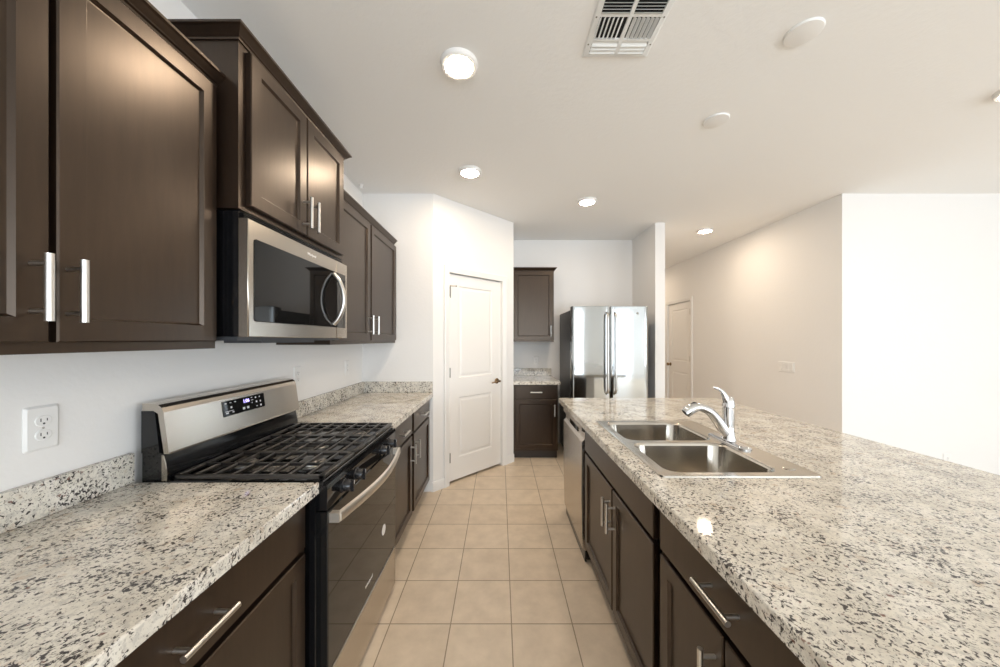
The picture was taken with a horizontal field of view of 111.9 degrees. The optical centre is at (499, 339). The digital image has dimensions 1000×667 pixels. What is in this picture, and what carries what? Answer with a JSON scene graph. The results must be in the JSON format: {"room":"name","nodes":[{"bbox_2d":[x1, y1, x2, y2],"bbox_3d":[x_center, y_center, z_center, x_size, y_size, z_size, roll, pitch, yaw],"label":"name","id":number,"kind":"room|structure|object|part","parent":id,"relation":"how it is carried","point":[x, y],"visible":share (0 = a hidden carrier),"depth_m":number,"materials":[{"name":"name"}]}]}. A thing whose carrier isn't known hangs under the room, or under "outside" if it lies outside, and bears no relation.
{"room":"kitchen","nodes":[
{"label":"kitchen","id":0,"kind":"room"},
{"bbox_2d":[0,0,362,491],"bbox_3d":[-1.325,0.029,0.180,0.120,2.743,9.000,0,0,0],"label":"wall","id":1,"kind":"structure","parent":0,"point":[100,397],"depth_m":1.13,"materials":[{"name":"white paint"}]},
{"bbox_2d":[22,403,58,453],"bbox_3d":[-1.260,0.243,0.931,0.009,0.122,0.074,0,0,0],"label":"wall outlet","id":2,"kind":"object","parent":1,"relation":"attached to","point":[40,424],"visible":1,"depth_m":0.92,"materials":[{"name":"white plastic"}]},
{"bbox_2d":[35,415,51,425],"bbox_3d":[-1.257,0.224,0.931,0.003,0.029,0.034,0,0,0],"label":"receptacle","id":3,"kind":"object","parent":2,"relation":"attached to","point":[40,420],"depth_m":0.93,"materials":[{"name":"grey plastic"}]},
{"bbox_2d":[35,429,51,440],"bbox_3d":[-1.257,0.263,0.931,0.003,0.029,0.034,0,0,0],"label":"receptacle","id":4,"kind":"object","parent":2,"relation":"attached to","point":[40,434],"depth_m":0.93,"materials":[{"name":"grey plastic"}]},
{"bbox_2d":[0,453,134,533],"bbox_3d":[-1.254,0.436,0.719,0.020,0.100,0.867,0,0,0],"label":"backsplash","id":5,"kind":"structure","parent":1,"relation":"attached to","point":[22,505],"depth_m":0.96,"materials":[{"name":"stone"}]},
{"bbox_2d":[0,0,225,354],"bbox_3d":[-1.080,-0.430,0.704,0.368,0.921,0.878,0,0,0],"label":"upper cabinet","id":6,"kind":"object","parent":1,"relation":"attached to","point":[108,109],"visible":1,"depth_m":0.81,"materials":[{"name":"brown wood"}]},
{"bbox_3d":[-0.950,-0.417,0.509,0.020,0.846,0.394,0,0,0],"label":"door","id":7,"kind":"part","parent":6,"relation":"part of","materials":[{"name":"brown wood"}]},
{"bbox_3d":[-0.918,-0.105,0.678,0.043,0.136,0.014,0,0,0],"label":"handle","id":8,"kind":"part","parent":6,"relation":"part of","materials":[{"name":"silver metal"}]},
{"bbox_3d":[-0.918,-0.105,0.736,0.043,0.136,0.014,0,0,0],"label":"handle","id":9,"kind":"part","parent":6,"relation":"part of","materials":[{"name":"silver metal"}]},
{"bbox_3d":[-1.095,-0.872,0.704,0.339,0.039,0.878,0,0,0],"label":"crown moulding","id":10,"kind":"part","parent":6,"relation":"part of","materials":[{"name":"brown wood"}]},
{"bbox_2d":[168,19,351,260],"bbox_3d":[-1.043,-0.748,1.524,0.442,0.606,0.832,0,0,0],"label":"upper cabinet","id":11,"kind":"object","parent":1,"relation":"attached to","point":[279,164],"visible":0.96,"depth_m":1.27,"materials":[{"name":"brown wood"}]},
{"bbox_3d":[-1.057,-1.032,1.524,0.414,0.039,0.832,0,0,0],"label":"crown moulding","id":12,"kind":"part","parent":11,"relation":"part of","materials":[{"name":"brown wood"}]},
{"bbox_3d":[-0.875,-0.732,1.345,0.020,0.533,0.338,0,0,0],"label":"door","id":13,"kind":"part","parent":11,"relation":"part of","materials":[{"name":"brown wood"}]},
{"bbox_2d":[216,210,346,342],"bbox_3d":[-1.027,-0.214,1.528,0.470,0.457,0.745,0,0,0],"label":"microwave","id":14,"kind":"object","parent":11,"relation":"attached to","point":[273,286],"visible":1,"depth_m":1.28,"materials":[{"name":"silver metal"}]},
{"bbox_3d":[-1.048,0.002,1.528,0.294,0.024,0.737,0,0,0],"label":"plate","id":15,"kind":"part","parent":14,"relation":"part of","materials":[{"name":"grey metal"}]},
{"bbox_3d":[-0.877,-0.212,1.466,0.034,0.408,0.619,0,0,0],"label":"door","id":16,"kind":"part","parent":14,"relation":"part of","materials":[{"name":"silver metal"}]},
{"bbox_3d":[-0.827,-0.208,1.738,0.070,0.273,0.025,0,0,0],"label":"handle","id":17,"kind":"part","parent":14,"relation":"part of","materials":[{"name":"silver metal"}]},
{"bbox_3d":[-0.858,-0.208,1.825,0.003,0.290,0.094,0,0,0],"label":"touch panel","id":18,"kind":"part","parent":14,"relation":"part of","materials":[{"name":"black glass"}]},
{"bbox_3d":[-0.877,-0.212,1.839,0.034,0.408,0.124,0,0,0],"label":"control panel","id":19,"kind":"part","parent":14,"relation":"part of","materials":[{"name":"silver metal"}]},
{"bbox_3d":[-0.843,-0.557,1.488,0.043,0.136,0.014,0,0,0],"label":"handle","id":20,"kind":"part","parent":11,"relation":"part of","materials":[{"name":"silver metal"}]},
{"bbox_3d":[-0.843,-0.557,1.547,0.043,0.136,0.014,0,0,0],"label":"handle","id":21,"kind":"part","parent":11,"relation":"part of","materials":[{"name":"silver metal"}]},
{"bbox_3d":[-0.875,-0.732,1.697,0.020,0.533,0.350,0,0,0],"label":"door","id":22,"kind":"part","parent":11,"relation":"part of","materials":[{"name":"brown wood"}]},
{"bbox_2d":[293,366,300,385],"bbox_3d":[-1.260,0.228,2.105,0.009,0.122,0.074,0,0,0],"label":"wall outlet","id":23,"kind":"object","parent":1,"relation":"attached to","point":[296,370],"visible":0.93,"depth_m":2.10,"materials":[{"name":"white plastic"}]},
{"bbox_2d":[296,381,364,417],"bbox_3d":[-1.254,0.436,2.513,0.020,0.100,1.194,0,0,0],"label":"backsplash","id":24,"kind":"structure","parent":1,"relation":"attached to","point":[307,406],"depth_m":2.44,"materials":[{"name":"stone"}]},
{"bbox_2d":[276,190,396,344],"bbox_3d":[-1.080,-0.430,2.502,0.368,0.921,1.187,0,0,0],"label":"upper cabinet","id":25,"kind":"object","parent":1,"relation":"attached to","point":[369,257],"visible":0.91,"depth_m":2.40,"materials":[{"name":"brown wood"}]},
{"bbox_3d":[-0.950,-0.417,2.190,0.020,0.846,0.530,0,0,0],"label":"door","id":26,"kind":"part","parent":25,"relation":"part of","materials":[{"name":"brown wood"}]},
{"bbox_3d":[-0.943,-0.872,2.495,0.035,0.039,1.100,0,0,0],"label":"crown moulding","id":27,"kind":"part","parent":25,"relation":"part of","materials":[{"name":"brown wood"}]},
{"bbox_3d":[-0.918,-0.105,2.415,0.043,0.136,0.014,0,0,0],"label":"handle","id":28,"kind":"part","parent":25,"relation":"part of","materials":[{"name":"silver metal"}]},
{"bbox_3d":[-0.918,-0.105,2.520,0.043,0.136,0.014,0,0,0],"label":"handle","id":29,"kind":"part","parent":25,"relation":"part of","materials":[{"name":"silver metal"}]},
{"bbox_3d":[-0.950,-0.417,2.770,0.020,0.846,0.584,0,0,0],"label":"door","id":30,"kind":"part","parent":25,"relation":"part of","materials":[{"name":"brown wood"}]},
{"bbox_2d":[345,360,348,374],"bbox_3d":[-1.260,0.233,2.790,0.009,0.122,0.074,0,0,0],"label":"wall outlet","id":31,"kind":"object","parent":1,"relation":"attached to","point":[346,361],"visible":1,"depth_m":2.78,"materials":[{"name":"white plastic"}]},
{"bbox_2d":[363,194,432,491],"bbox_3d":[-0.941,0.029,3.160,0.648,2.743,0.100,0,0,0],"label":"wall","id":32,"kind":"structure","parent":0,"point":[408,218],"depth_m":3.11,"materials":[{"name":"white paint"}]},
{"bbox_2d":[364,381,432,392],"bbox_3d":[-0.930,0.436,3.099,0.626,0.100,0.020,0,0,0],"label":"backsplash","id":33,"kind":"structure","parent":32,"relation":"attached to","point":[369,386],"depth_m":3.09,"materials":[{"name":"stone"}]},
{"bbox_2d":[433,194,512,481],"bbox_3d":[-0.266,0.029,3.531,0.100,2.743,1.092,0,0,45],"label":"wall","id":34,"kind":"structure","parent":0,"point":[464,236],"depth_m":3.31,"materials":[{"name":"white paint"}]},
{"bbox_2d":[432,478,443,491],"bbox_3d":[-0.577,1.355,3.145,0.134,0.090,0.017,0,0,-45],"label":"baseboard","id":35,"kind":"structure","parent":34,"relation":"attached to","point":[437,485],"depth_m":3.14,"materials":[{"name":"white paint"}]},
{"bbox_2d":[450,274,500,480],"bbox_3d":[-0.237,0.370,3.501,0.097,2.012,0.720,0,0,45],"label":"door","id":36,"kind":"structure","parent":34,"relation":"in","point":[475,303],"depth_m":3.50,"materials":[{"name":"white wood"}]},
{"bbox_2d":[444,264,506,487],"bbox_3d":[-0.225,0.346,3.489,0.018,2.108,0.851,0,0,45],"label":"trim","id":37,"kind":"structure","parent":34,"relation":"attached to","point":[447,268],"depth_m":3.23,"materials":[{"name":"white paint"}]},
{"bbox_2d":[507,454,513,463],"bbox_3d":[0.117,1.355,3.835,0.121,0.090,0.012,0,0,-45],"label":"baseboard","id":38,"kind":"structure","parent":34,"relation":"attached to","point":[510,458],"depth_m":3.83,"materials":[{"name":"white paint"}]},
{"bbox_2d":[359,443,634,666],"bbox_3d":[2.868,1.450,2.000,8.505,0.100,12.640,0,0,0],"label":"floor","id":39,"kind":"structure","parent":0,"point":[491,570],"depth_m":1.94,"materials":[{"name":"tile"}]},
{"bbox_2d":[115,506,304,666],"bbox_3d":[-0.930,0.962,0.720,0.668,0.876,0.840,0,0,0],"label":"base cabinet","id":40,"kind":"object","parent":39,"relation":"on","point":[253,615],"visible":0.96,"depth_m":0.86,"materials":[{"name":"brown wood"}]},
{"bbox_2d":[0,453,318,666],"bbox_3d":[-0.941,0.455,0.719,0.648,0.138,0.867,0,0,0],"label":"countertop","id":41,"kind":"structure","parent":40,"relation":"on","point":[95,561],"depth_m":0.78,"materials":[{"name":"stone"}]},
{"bbox_3d":[-0.618,0.611,0.712,0.043,0.014,0.136,0,0,0],"label":"handle","id":42,"kind":"part","parent":40,"relation":"part of","materials":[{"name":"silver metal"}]},
{"bbox_3d":[-0.649,0.989,0.915,0.020,0.573,0.394,0,0,0],"label":"door","id":43,"kind":"part","parent":40,"relation":"part of","materials":[{"name":"brown wood"}]},
{"bbox_2d":[141,378,399,666],"bbox_3d":[-0.874,0.810,1.532,0.723,1.180,0.753,0,0,0],"label":"gas range","id":44,"kind":"object","parent":39,"relation":"on","point":[252,433],"visible":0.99,"depth_m":1.34,"materials":[{"name":"black metal"}]},
{"bbox_3d":[-1.149,0.441,1.158,0.018,0.089,0.003,0,0,0],"label":"edge trim","id":45,"kind":"part","parent":44,"relation":"part of","materials":[{"name":"silver metal"}]},
{"bbox_3d":[-1.145,0.291,1.520,0.010,0.064,0.247,0,0,0],"label":"display panel","id":46,"kind":"part","parent":44,"relation":"part of","materials":[{"name":"black glass"}]},
{"bbox_3d":[-1.010,0.486,1.340,0.096,0.012,0.096,0,0,0],"label":"burner","id":47,"kind":"part","parent":44,"relation":"part of","materials":[{"name":"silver metal"}]},
{"bbox_2d":[166,426,392,485],"bbox_3d":[-0.873,0.492,1.532,0.537,0.014,0.753,0,0,0],"label":"cooktop","id":48,"kind":"object","parent":44,"relation":"in","point":[303,439],"depth_m":1.40,"materials":[{"name":"black metal"}]},
{"bbox_3d":[-0.878,0.487,1.534,0.190,0.010,0.072,0,0,0],"label":"burner","id":49,"kind":"part","parent":44,"relation":"part of","materials":[{"name":"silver metal"}]},
{"bbox_3d":[-0.745,0.486,1.340,0.116,0.012,0.116,0,0,0],"label":"burner","id":50,"kind":"part","parent":44,"relation":"part of","materials":[{"name":"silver metal"}]},
{"bbox_3d":[-0.571,0.550,1.275,0.042,0.052,0.052,0,0,0],"label":"knob","id":51,"kind":"part","parent":44,"relation":"part of","materials":[{"name":"black plastic"}]},
{"bbox_3d":[-0.609,0.870,1.532,0.040,0.556,0.749,0,0,0],"label":"oven door","id":52,"kind":"part","parent":44,"relation":"part of","materials":[{"name":"black glass"}]},
{"bbox_3d":[-0.610,0.543,1.532,0.040,0.084,0.753,0,0,0],"label":"control panel","id":53,"kind":"part","parent":44,"relation":"part of","materials":[{"name":"black metal"}]},
{"bbox_3d":[-0.571,0.550,1.383,0.042,0.052,0.052,0,0,0],"label":"knob","id":54,"kind":"part","parent":44,"relation":"part of","materials":[{"name":"black plastic"}]},
{"bbox_3d":[-0.610,1.265,1.532,0.040,0.210,0.749,0,0,0],"label":"storage drawer","id":55,"kind":"part","parent":44,"relation":"part of","materials":[{"name":"silver metal"}]},
{"bbox_3d":[-0.550,0.617,1.525,0.077,0.038,0.718,0,0,0],"label":"handle","id":56,"kind":"part","parent":44,"relation":"part of","materials":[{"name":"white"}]},
{"bbox_3d":[-0.571,0.550,1.683,0.042,0.052,0.052,0,0,0],"label":"knob","id":57,"kind":"part","parent":44,"relation":"part of","materials":[{"name":"black plastic"}]},
{"bbox_3d":[-0.571,0.550,1.791,0.042,0.052,0.052,0,0,0],"label":"knob","id":58,"kind":"part","parent":44,"relation":"part of","materials":[{"name":"black plastic"}]},
{"bbox_2d":[395,415,416,546],"bbox_3d":[-0.930,0.962,2.204,0.668,0.876,0.571,0,0,0],"label":"base cabinet","id":59,"kind":"object","parent":39,"relation":"on","point":[403,467],"visible":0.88,"depth_m":2.26,"materials":[{"name":"brown wood"}]},
{"bbox_3d":[-0.649,0.611,2.196,0.020,0.146,0.532,0,0,0],"label":"drawer","id":60,"kind":"part","parent":59,"relation":"part of","materials":[{"name":"brown wood"}]},
{"bbox_3d":[-0.649,0.989,2.196,0.020,0.573,0.532,0,0,0],"label":"door","id":61,"kind":"part","parent":59,"relation":"part of","materials":[{"name":"brown wood"}]},
{"bbox_3d":[-0.618,0.611,2.196,0.043,0.014,0.136,0,0,0],"label":"handle","id":62,"kind":"part","parent":59,"relation":"part of","materials":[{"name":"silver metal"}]},
{"bbox_3d":[-0.618,0.822,2.425,0.043,0.136,0.014,0,0,0],"label":"handle","id":63,"kind":"part","parent":59,"relation":"part of","materials":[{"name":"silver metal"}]},
{"bbox_2d":[410,400,428,511],"bbox_3d":[-0.930,0.962,2.799,0.668,0.876,0.615,0,0,0],"label":"base cabinet","id":64,"kind":"object","parent":39,"relation":"on","point":[420,419],"visible":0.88,"depth_m":2.73,"materials":[{"name":"brown wood"}]},
{"bbox_2d":[296,381,432,427],"bbox_3d":[-0.941,0.455,2.513,0.648,0.138,1.194,0,0,0],"label":"countertop","id":65,"kind":"structure","parent":64,"relation":"on","point":[393,402],"depth_m":2.49,"materials":[{"name":"stone"}]},
{"bbox_3d":[-0.618,0.822,2.550,0.043,0.136,0.014,0,0,0],"label":"handle","id":66,"kind":"part","parent":64,"relation":"part of","materials":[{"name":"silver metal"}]},
{"bbox_3d":[-0.649,0.611,2.790,0.020,0.146,0.556,0,0,0],"label":"drawer","id":67,"kind":"part","parent":64,"relation":"part of","materials":[{"name":"brown wood"}]},
{"bbox_2d":[513,385,557,457],"bbox_3d":[0.418,0.962,4.225,0.516,0.876,0.668,0,0,0],"label":"base cabinet","id":68,"kind":"object","parent":39,"relation":"on","point":[535,407],"visible":0.96,"depth_m":3.94,"materials":[{"name":"brown wood"}]},
{"bbox_3d":[0.419,0.611,3.945,0.482,0.146,0.020,0,0,0],"label":"drawer","id":69,"kind":"part","parent":68,"relation":"part of","materials":[{"name":"brown wood"}]},
{"bbox_3d":[0.419,0.989,3.945,0.482,0.573,0.020,0,0,0],"label":"door","id":70,"kind":"part","parent":68,"relation":"part of","materials":[{"name":"brown wood"}]},
{"bbox_2d":[513,368,560,384],"bbox_3d":[0.429,0.455,4.236,0.546,0.138,0.648,0,0,0],"label":"countertop","id":71,"kind":"structure","parent":68,"relation":"on","point":[521,376],"depth_m":4.32,"materials":[{"name":"stone"}]},
{"bbox_2d":[564,408,590,561],"bbox_3d":[0.813,0.964,2.420,0.604,0.864,0.604,0,0,0],"label":"dishwasher","id":72,"kind":"object","parent":39,"relation":"on","point":[574,434],"visible":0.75,"depth_m":2.30,"materials":[{"name":"silver metal"}]},
{"bbox_3d":[0.528,0.606,2.420,0.005,0.036,0.240,0,0,0],"label":"pocket handle","id":73,"kind":"part","parent":72,"relation":"part of","materials":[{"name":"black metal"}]},
{"bbox_3d":[0.539,1.361,2.420,0.012,0.071,0.596,0,0,0],"label":"kick plate","id":74,"kind":"part","parent":72,"relation":"part of","materials":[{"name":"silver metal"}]},
{"bbox_2d":[560,306,647,447],"bbox_3d":[1.222,0.515,4.098,0.853,1.770,0.863,0,0,0],"label":"refrigerator","id":75,"kind":"object","parent":39,"relation":"on","point":[604,349],"visible":0.67,"depth_m":3.75,"materials":[{"name":"grey metal"}]},
{"bbox_3d":[1.007,0.165,3.784,0.424,1.070,0.089,0,0,0],"label":"door","id":76,"kind":"part","parent":75,"relation":"part of","materials":[{"name":"silver metal"}]},
{"bbox_3d":[1.177,0.152,3.705,0.025,0.917,0.077,0,0,0],"label":"handle","id":77,"kind":"part","parent":75,"relation":"part of","materials":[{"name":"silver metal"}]},
{"bbox_3d":[1.266,0.152,3.705,0.025,0.917,0.077,0,0,0],"label":"handle","id":78,"kind":"part","parent":75,"relation":"part of","materials":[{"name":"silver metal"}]},
{"bbox_3d":[1.436,0.165,3.784,0.424,1.070,0.089,0,0,0],"label":"door","id":79,"kind":"part","parent":75,"relation":"part of","materials":[{"name":"silver metal"}]},
{"bbox_2d":[585,431,661,666],"bbox_3d":[0.808,0.962,1.626,0.654,0.876,0.972,0,0,0],"label":"base cabinet","id":80,"kind":"object","parent":39,"relation":"on","point":[622,524],"visible":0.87,"depth_m":1.42,"materials":[{"name":"brown wood"}]},
{"bbox_3d":[0.534,0.989,1.840,0.020,0.573,0.500,0,0,0],"label":"door","id":81,"kind":"part","parent":80,"relation":"part of","materials":[{"name":"brown wood"}]},
{"bbox_3d":[0.503,0.822,1.616,0.043,0.136,0.014,0,0,0],"label":"handle","id":82,"kind":"part","parent":80,"relation":"part of","materials":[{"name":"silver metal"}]},
{"bbox_3d":[0.503,0.822,1.552,0.043,0.136,0.014,0,0,0],"label":"handle","id":83,"kind":"part","parent":80,"relation":"part of","materials":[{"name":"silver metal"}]},
{"bbox_3d":[0.534,0.989,1.369,0.020,0.573,0.418,0,0,0],"label":"door","id":84,"kind":"part","parent":80,"relation":"part of","materials":[{"name":"brown wood"}]},
{"bbox_2d":[559,398,999,666],"bbox_3d":[1.141,0.505,1.623,1.302,0.038,2.385,0,0,0],"label":"countertop","id":85,"kind":"structure","parent":80,"relation":"on","point":[890,557],"depth_m":0.85,"materials":[{"name":"stone"}]},
{"bbox_2d":[596,420,821,477],"bbox_3d":[0.853,0.573,1.595,0.574,0.190,0.820,0,0,0],"label":"sink","id":86,"kind":"object","parent":85,"relation":"in","point":[670,448],"visible":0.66,"depth_m":1.57,"materials":[{"name":"silver metal"}]},
{"bbox_3d":[0.818,0.575,1.789,0.420,0.186,0.354,0,0,0],"label":"bowl","id":87,"kind":"part","parent":86,"relation":"part of","materials":[{"name":"silver metal"}]},
{"bbox_3d":[0.818,0.575,1.401,0.420,0.186,0.354,0,0,0],"label":"bowl","id":88,"kind":"part","parent":86,"relation":"part of","materials":[{"name":"silver metal"}]},
{"bbox_2d":[660,511,805,666],"bbox_3d":[0.808,0.962,0.795,0.654,0.876,0.681,0,0,0],"label":"base cabinet","id":89,"kind":"object","parent":39,"relation":"on","point":[705,622],"visible":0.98,"depth_m":0.87,"materials":[{"name":"brown wood"}]},
{"bbox_3d":[0.534,0.989,0.954,0.020,0.573,0.312,0,0,0],"label":"door","id":90,"kind":"part","parent":89,"relation":"part of","materials":[{"name":"brown wood"}]},
{"bbox_3d":[0.503,0.822,0.825,0.043,0.136,0.014,0,0,0],"label":"handle","id":91,"kind":"part","parent":89,"relation":"part of","materials":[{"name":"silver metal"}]},
{"bbox_3d":[0.503,0.611,0.792,0.043,0.014,0.136,0,0,0],"label":"handle","id":92,"kind":"part","parent":89,"relation":"part of","materials":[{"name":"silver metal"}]},
{"bbox_3d":[0.534,0.989,0.632,0.020,0.573,0.315,0,0,0],"label":"door","id":93,"kind":"part","parent":89,"relation":"part of","materials":[{"name":"brown wood"}]},
{"bbox_2d":[513,240,631,442],"bbox_3d":[0.260,0.029,4.620,3.050,2.743,0.120,0,0,0],"label":"wall","id":94,"kind":"structure","parent":0,"point":[588,272],"depth_m":4.56,"materials":[{"name":"white paint"}]},
{"bbox_2d":[513,368,550,375],"bbox_3d":[0.423,0.436,4.549,0.534,0.100,0.020,0,0,0],"label":"backsplash","id":95,"kind":"structure","parent":94,"relation":"attached to","point":[516,371],"depth_m":4.54,"materials":[{"name":"stone"}]},
{"bbox_2d":[513,267,556,341],"bbox_3d":[0.434,-0.436,4.370,0.553,0.929,0.377,0,0,0],"label":"upper cabinet","id":96,"kind":"object","parent":94,"relation":"attached to","point":[533,287],"visible":0.97,"depth_m":4.24,"materials":[{"name":"brown wood"}]},
{"bbox_3d":[0.434,-0.881,4.385,0.553,0.039,0.349,0,0,0],"label":"crown moulding","id":97,"kind":"part","parent":96,"relation":"part of","materials":[{"name":"brown wood"}]},
{"bbox_2d":[533,356,538,364],"bbox_3d":[0.486,0.285,4.555,0.074,0.122,0.009,0,0,0],"label":"wall outlet","id":98,"kind":"object","parent":94,"relation":"attached to","point":[535,358],"visible":1,"depth_m":4.55,"materials":[{"name":"white plastic"}]},
{"bbox_2d":[181,0,999,268],"bbox_3d":[2.868,-1.393,2.000,8.505,0.100,12.640,0,0,0],"label":"ceiling","id":99,"kind":"structure","parent":0,"point":[890,96],"depth_m":1.94,"materials":[{"name":"white paint"}]},
{"bbox_2d":[440,47,477,79],"bbox_3d":[-0.199,-1.331,1.642,0.180,0.023,0.180,0,0,0],"label":"recessed light","id":100,"kind":"object","parent":99,"relation":"in","point":[458,63],"visible":1,"depth_m":1.62,"materials":[{"name":"white glass"}]},
{"bbox_2d":[445,56,472,77],"bbox_3d":[-0.199,-1.321,1.642,0.134,0.004,0.134,0,0,-28],"label":"diffuser","id":101,"kind":"object","parent":100,"relation":"attached to","point":[455,66],"depth_m":1.64,"materials":[{"name":"white plastic"}]},
{"bbox_2d":[459,165,480,178],"bbox_3d":[-0.239,-1.331,2.694,0.180,0.023,0.180,0,0,0],"label":"recessed light","id":102,"kind":"object","parent":99,"relation":"in","point":[468,171],"visible":1,"depth_m":2.66,"materials":[{"name":"white glass"}]},
{"bbox_2d":[462,169,477,177],"bbox_3d":[-0.239,-1.321,2.694,0.134,0.004,0.134,0,0,-28],"label":"diffuser","id":103,"kind":"object","parent":102,"relation":"attached to","point":[466,173],"depth_m":2.69,"materials":[{"name":"white plastic"}]},
{"bbox_2d":[578,197,596,205],"bbox_3d":[0.842,-1.331,3.266,0.180,0.023,0.180,0,0,0],"label":"recessed light","id":104,"kind":"object","parent":99,"relation":"in","point":[585,201],"visible":1,"depth_m":3.23,"materials":[{"name":"white plastic"}]},
{"bbox_2d":[580,200,593,204],"bbox_3d":[0.842,-1.321,3.266,0.134,0.004,0.134,0,0,-28],"label":"diffuser","id":105,"kind":"object","parent":104,"relation":"attached to","point":[582,202],"depth_m":3.26,"materials":[{"name":"white plastic"}]},
{"bbox_2d":[582,0,674,56],"bbox_3d":[0.540,-1.336,1.451,0.304,0.013,0.302,0,0,0],"label":"ceiling vent","id":106,"kind":"object","parent":99,"relation":"in","point":[618,28],"visible":1,"depth_m":1.45,"materials":[{"name":"white metal"}]},
{"bbox_2d":[696,228,713,233],"bbox_3d":[2.514,-1.331,4.146,0.180,0.023,0.180,0,0,0],"label":"recessed light","id":107,"kind":"object","parent":99,"relation":"in","point":[703,230],"visible":1,"depth_m":4.12,"materials":[{"name":"white plastic"}]},
{"bbox_2d":[703,112,729,127],"bbox_3d":[1.322,-1.337,2.068,0.140,0.012,0.140,0,0,0],"label":"cover plate","id":108,"kind":"object","parent":99,"relation":"attached to","point":[718,119],"visible":1,"depth_m":2.06,"materials":[{"name":"white plastic"}]},
{"bbox_2d":[783,17,825,46],"bbox_3d":[1.325,-1.337,1.476,0.140,0.012,0.140,0,0,0],"label":"cover plate","id":109,"kind":"object","parent":99,"relation":"attached to","point":[806,30],"visible":1,"depth_m":1.47,"materials":[{"name":"white plastic"}]},
{"bbox_2d":[991,90,999,101],"bbox_3d":[2.775,-1.331,1.800,0.180,0.023,0.180,0,0,0],"label":"recessed light","id":110,"kind":"object","parent":99,"relation":"in","point":[995,97],"visible":1,"depth_m":1.85,"materials":[{"name":"white plastic"}]},
{"bbox_2d":[632,223,664,397],"bbox_3d":[1.841,0.029,6.043,0.112,2.743,4.315,0,0,0],"label":"wall","id":111,"kind":"structure","parent":0,"point":[648,248],"depth_m":3.96,"materials":[{"name":"white paint"}]},
{"bbox_2d":[682,386,751,450],"bbox_3d":[0.983,0.350,1.590,0.247,0.263,0.260,0,0,0],"label":"faucet","id":112,"kind":"object","parent":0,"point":[725,425],"visible":1,"depth_m":1.57,"materials":[{"name":"silver metal"}]},
{"bbox_3d":[1.004,0.378,1.590,0.160,0.155,0.050,0,0,0],"label":"spout","id":113,"kind":"part","parent":112,"relation":"part of","materials":[{"name":"silver metal"}]},
{"bbox_3d":[1.043,0.260,1.590,0.083,0.083,0.036,0,0,0],"label":"lever","id":114,"kind":"part","parent":112,"relation":"part of","materials":[{"name":"silver metal"}]},
{"bbox_3d":[1.075,0.475,1.590,0.056,0.012,0.260,0,0,0],"label":"deck plate","id":115,"kind":"part","parent":112,"relation":"part of","materials":[{"name":"silver metal"}]},
{"bbox_2d":[665,194,854,435],"bbox_3d":[3.208,0.029,5.655,0.120,2.743,5.090,0,0,0],"label":"wall","id":116,"kind":"structure","parent":0,"point":[783,289],"depth_m":3.75,"materials":[{"name":"white paint"}]},
{"bbox_2d":[667,301,689,397],"bbox_3d":[3.153,0.373,5.965,0.104,2.030,0.754,0,0,0],"label":"door","id":117,"kind":"structure","parent":116,"relation":"in","point":[679,314],"depth_m":5.97,"materials":[{"name":"white wood"}]},
{"bbox_2d":[665,296,692,397],"bbox_3d":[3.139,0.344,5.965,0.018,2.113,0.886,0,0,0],"label":"trim","id":118,"kind":"structure","parent":116,"relation":"attached to","point":[690,298],"depth_m":5.82,"materials":[{"name":"white paint"}]},
{"bbox_2d":[778,361,794,372],"bbox_3d":[3.142,0.301,3.703,0.011,0.115,0.207,0,0,0],"label":"light switch","id":119,"kind":"object","parent":116,"relation":"attached to","point":[789,367],"visible":1,"depth_m":3.70,"materials":[{"name":"white plastic"}]},
{"bbox_2d":[855,194,999,474],"bbox_3d":[5.134,0.029,3.170,3.732,2.743,0.120,0,0,0],"label":"wall","id":120,"kind":"structure","parent":0,"point":[927,266],"depth_m":3.11,"materials":[{"name":"white paint"}]},
{"bbox_2d":[943,453,950,461],"bbox_3d":[4.110,1.108,3.105,0.074,0.122,0.009,0,0,0],"label":"wall outlet","id":121,"kind":"object","parent":120,"relation":"attached to","point":[946,456],"visible":0.59,"depth_m":3.10,"materials":[{"name":"white plastic"}]}
]}

